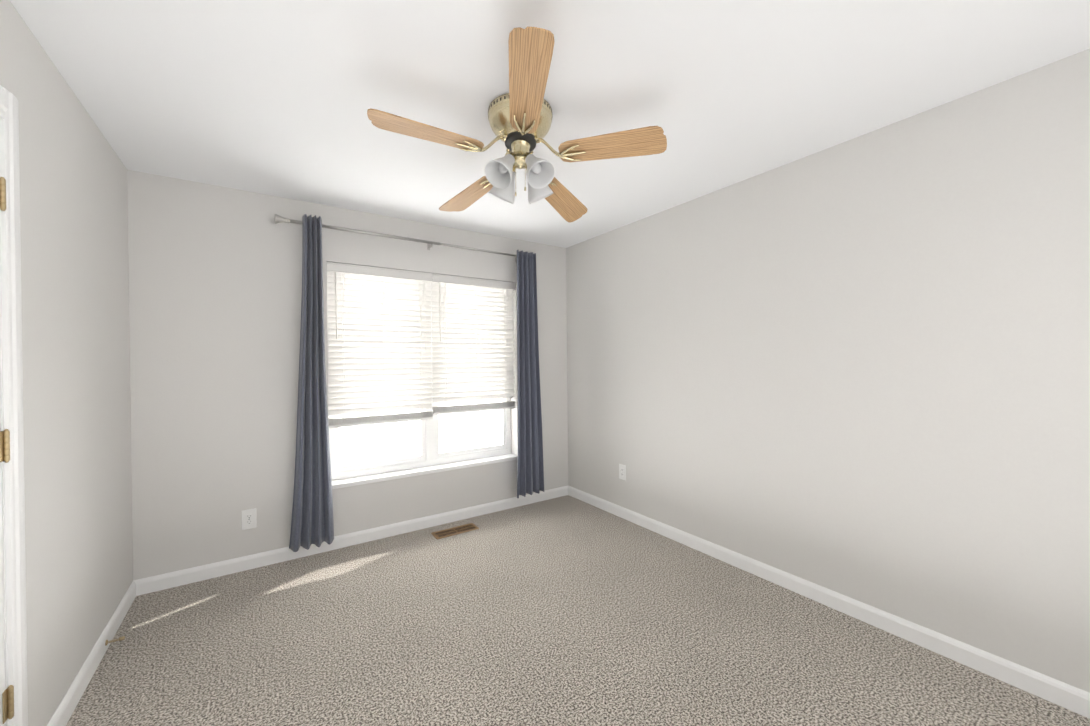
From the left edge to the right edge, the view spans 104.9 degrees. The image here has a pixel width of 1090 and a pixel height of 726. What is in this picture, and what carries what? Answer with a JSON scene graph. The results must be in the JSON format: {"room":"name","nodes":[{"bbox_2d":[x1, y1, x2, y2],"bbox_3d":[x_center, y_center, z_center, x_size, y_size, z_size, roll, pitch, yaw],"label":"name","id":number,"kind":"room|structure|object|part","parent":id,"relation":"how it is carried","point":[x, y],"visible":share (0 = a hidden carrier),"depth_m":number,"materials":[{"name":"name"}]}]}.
{"room":"empty bedroom","nodes":[
{"label":"empty bedroom","id":0,"kind":"room"},
{"bbox_2d":[0,0,132,725],"bbox_3d":[-1.211,0.113,0.497,0.200,2.440,4.450,-1,0,-34],"label":"wall","id":1,"kind":"structure","parent":0,"point":[76,364],"depth_m":1.63,"materials":[{"name":"beige paint"}]},
{"bbox_2d":[0,177,13,725],"bbox_3d":[-1.359,0.309,0.877,0.050,2.024,0.817,-1,0,-34],"label":"door","id":2,"kind":"structure","parent":1,"relation":"in","point":[2,674],"depth_m":1.21,"materials":[{"name":"white wood"}]},
{"bbox_3d":[-1.584,-0.491,1.202,0.043,0.099,0.030,-1,0,-34],"label":"door hinge","id":3,"kind":"part","parent":2,"relation":"part of","materials":[{"name":"gold metal"}]},
{"bbox_3d":[-1.577,0.241,1.205,0.043,0.099,0.030,-1,0,-34],"label":"door hinge","id":4,"kind":"part","parent":2,"relation":"part of","materials":[{"name":"gold metal"}]},
{"bbox_3d":[-1.570,0.992,1.209,0.043,0.099,0.030,-1,0,-34],"label":"door hinge","id":5,"kind":"part","parent":2,"relation":"part of","materials":[{"name":"gold metal"}]},
{"bbox_2d":[0,85,27,725],"bbox_3d":[-1.423,0.265,0.829,0.217,2.138,1.009,-1,0,-34],"label":"door frame","id":6,"kind":"structure","parent":1,"relation":"attached to","point":[13,418],"depth_m":1.24,"materials":[{"name":"white wood"}]},
{"bbox_2d":[47,581,135,725],"bbox_3d":[-1.987,1.290,1.860,0.014,0.088,1.320,-1,0,-34],"label":"baseboard","id":7,"kind":"structure","parent":1,"relation":"attached to","point":[64,711],"depth_m":1.77,"materials":[{"name":"white wood"}]},
{"bbox_2d":[105,636,124,645],"bbox_3d":[-2.005,1.294,1.956,0.063,0.024,0.024,-1,0,-34],"label":"door stop","id":8,"kind":"object","parent":1,"relation":"attached to","point":[114,640],"visible":1,"depth_m":1.95,"materials":[{"name":"gold metal"}]},
{"bbox_2d":[127,170,567,579],"bbox_3d":[-1.132,0.099,3.355,3.529,2.440,0.200,-1,0,-34],"label":"wall","id":9,"kind":"structure","parent":0,"point":[215,285],"depth_m":2.69,"materials":[{"name":"beige paint"}]},
{"bbox_2d":[242,508,256,529],"bbox_3d":[-1.909,1.008,2.703,0.078,0.126,0.008,-1,0,-34],"label":"electrical outlet","id":10,"kind":"object","parent":9,"relation":"attached to","point":[249,520],"visible":1,"depth_m":2.70,"materials":[{"name":"white plastic"}]},
{"bbox_2d":[133,486,567,595],"bbox_3d":[-1.061,1.275,3.272,3.129,0.088,0.014,-1,0,-34],"label":"baseboard","id":11,"kind":"structure","parent":9,"relation":"attached to","point":[151,584],"depth_m":2.95,"materials":[{"name":"white wood"}]},
{"bbox_2d":[274,214,516,262],"bbox_3d":[-0.943,-0.944,3.296,1.994,0.072,0.114,-1,0,-34],"label":"curtain rod","id":12,"kind":"object","parent":9,"relation":"attached to","point":[278,219],"visible":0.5,"depth_m":3.12,"materials":[{"name":"grey metal"}]},
{"bbox_2d":[289,214,333,551],"bbox_3d":[-1.548,0.123,2.766,0.265,2.188,0.085,-1,0,-34],"label":"curtain","id":13,"kind":"object","parent":12,"relation":"hanging from","point":[312,521],"visible":1,"depth_m":2.77,"materials":[{"name":"fabric"}]},
{"bbox_2d":[517,250,543,497],"bbox_3d":[-0.143,0.095,3.715,0.287,2.148,0.086,-1,0,-34],"label":"curtain","id":14,"kind":"object","parent":12,"relation":"hanging from","point":[530,474],"visible":1,"depth_m":3.70,"materials":[{"name":"fabric"}]},
{"bbox_2d":[328,286,510,479],"bbox_3d":[-0.980,0.064,3.515,1.540,1.585,0.076,-1,0,-34],"label":"window unit","id":15,"kind":"structure","parent":9,"relation":"in","point":[430,455],"depth_m":3.47,"materials":[{"name":"white plastic"}]},
{"bbox_2d":[327,262,432,427],"bbox_3d":[-1.242,-0.130,3.211,0.767,1.185,0.078,-1,0,-34],"label":"window blind","id":16,"kind":"object","parent":15,"relation":"attached to","point":[379,331],"visible":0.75,"depth_m":3.20,"materials":[{"name":"white plastic"}]},
{"bbox_3d":[-1.242,0.452,3.223,0.763,0.022,0.054,-1,0,-34],"label":"rail","id":17,"kind":"part","parent":16,"relation":"part of","materials":[{"name":"white plastic"}]},
{"bbox_2d":[431,274,514,414],"bbox_3d":[-0.603,-0.155,3.642,0.767,1.151,0.078,-1,0,-34],"label":"window blind","id":18,"kind":"object","parent":15,"relation":"attached to","point":[472,325],"visible":0.98,"depth_m":3.63,"materials":[{"name":"white plastic"}]},
{"bbox_3d":[-0.604,0.409,3.654,0.763,0.022,0.054,-1,0,-34],"label":"rail","id":19,"kind":"part","parent":18,"relation":"part of","materials":[{"name":"white plastic"}]},
{"bbox_2d":[332,454,517,488],"bbox_3d":[-0.920,0.872,3.442,1.548,0.030,0.141,-1,0,-34],"label":"window sill","id":20,"kind":"structure","parent":9,"relation":"attached to","point":[361,480],"depth_m":3.34,"materials":[{"name":"white wood"}]},
{"bbox_2d":[10,0,1089,247],"bbox_3d":[0.100,-1.174,1.505,3.529,0.100,4.650,-1,0,-34],"label":"ceiling","id":21,"kind":"structure","parent":0,"point":[278,98],"depth_m":1.67,"materials":[{"name":"white paint"}]},
{"bbox_2d":[367,27,666,222],"bbox_3d":[-0.146,-0.926,1.860,1.191,0.394,1.193,-1,0,-34],"label":"ceiling fan","id":22,"kind":"object","parent":21,"relation":"hanging from","point":[520,117],"visible":1,"depth_m":1.77,"materials":[{"name":"brown wood"}]},
{"label":"blade","id":23,"kind":"part","parent":22,"relation":"part of","materials":[{"name":"brown wood"}]},
{"label":"blade","id":24,"kind":"part","parent":22,"relation":"part of","materials":[{"name":"brown wood"}]},
{"bbox_3d":[-0.186,-0.825,1.769,0.124,0.153,0.140,-8,-11,43],"label":"lamp shade","id":25,"kind":"part","parent":22,"relation":"part of","materials":[{"name":"white glass"}]},
{"bbox_3d":[-0.189,-0.802,1.926,0.140,0.153,0.124,-8,-11,43],"label":"lamp shade","id":26,"kind":"part","parent":22,"relation":"part of","materials":[{"name":"white glass"}]},
{"label":"blade","id":27,"kind":"part","parent":22,"relation":"part of","materials":[{"name":"brown wood"}]},
{"bbox_3d":[-0.030,-0.803,1.928,0.124,0.153,0.140,-8,-11,43],"label":"lamp shade","id":28,"kind":"part","parent":22,"relation":"part of","materials":[{"name":"white glass"}]},
{"bbox_3d":[-0.028,-0.826,1.772,0.140,0.153,0.124,-8,-11,43],"label":"lamp shade","id":29,"kind":"part","parent":22,"relation":"part of","materials":[{"name":"white glass"}]},
{"label":"blade","id":30,"kind":"part","parent":22,"relation":"part of","materials":[{"name":"brown wood"}]},
{"bbox_3d":[0.286,-0.924,1.784,0.455,0.006,0.142,-2,-20,11],"label":"blade","id":31,"kind":"part","parent":22,"relation":"part of","materials":[{"name":"brown wood"}]},
{"bbox_2d":[66,495,1089,725],"bbox_3d":[0.125,1.366,1.517,3.529,0.100,4.650,-1,0,-34],"label":"floor","id":32,"kind":"structure","parent":0,"point":[567,610],"depth_m":1.93,"materials":[{"name":"carpet"}]},
{"bbox_2d":[431,523,478,538],"bbox_3d":[-0.700,1.312,3.277,0.345,0.006,0.135,-1,0,-34],"label":"air vent register","id":33,"kind":"object","parent":32,"relation":"on","point":[453,531],"visible":1,"depth_m":3.27,"materials":[{"name":"brown metal"}]},
{"bbox_2d":[566,49,1089,692],"bbox_3d":[1.548,0.078,2.360,0.200,2.440,4.450,-1,0,-34],"label":"wall","id":34,"kind":"structure","parent":0,"point":[856,367],"depth_m":2.03,"materials":[{"name":"beige paint"}]},
{"bbox_2d":[619,464,625,479],"bbox_3d":[0.650,0.916,3.520,0.008,0.126,0.078,-1,0,-34],"label":"electrical outlet","id":35,"kind":"object","parent":34,"relation":"attached to","point":[622,471],"visible":1,"depth_m":3.52,"materials":[{"name":"white plastic"}]},
{"bbox_2d":[568,486,1089,718],"bbox_3d":[1.415,1.255,2.389,0.014,0.088,4.250,-1,0,-34],"label":"baseboard","id":36,"kind":"structure","parent":34,"relation":"attached to","point":[1060,693],"depth_m":2.03,"materials":[{"name":"white wood"}]},
{"label":"outside","id":37,"kind":"structure","parent":0,"visible":0},
{"bbox_2d":[339,399,501,465],"bbox_3d":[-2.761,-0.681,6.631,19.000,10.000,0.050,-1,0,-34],"label":"window glass","id":38,"kind":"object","parent":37,"point":[465,440],"depth_m":6.95,"materials":[{"name":"glass"}]}
]}

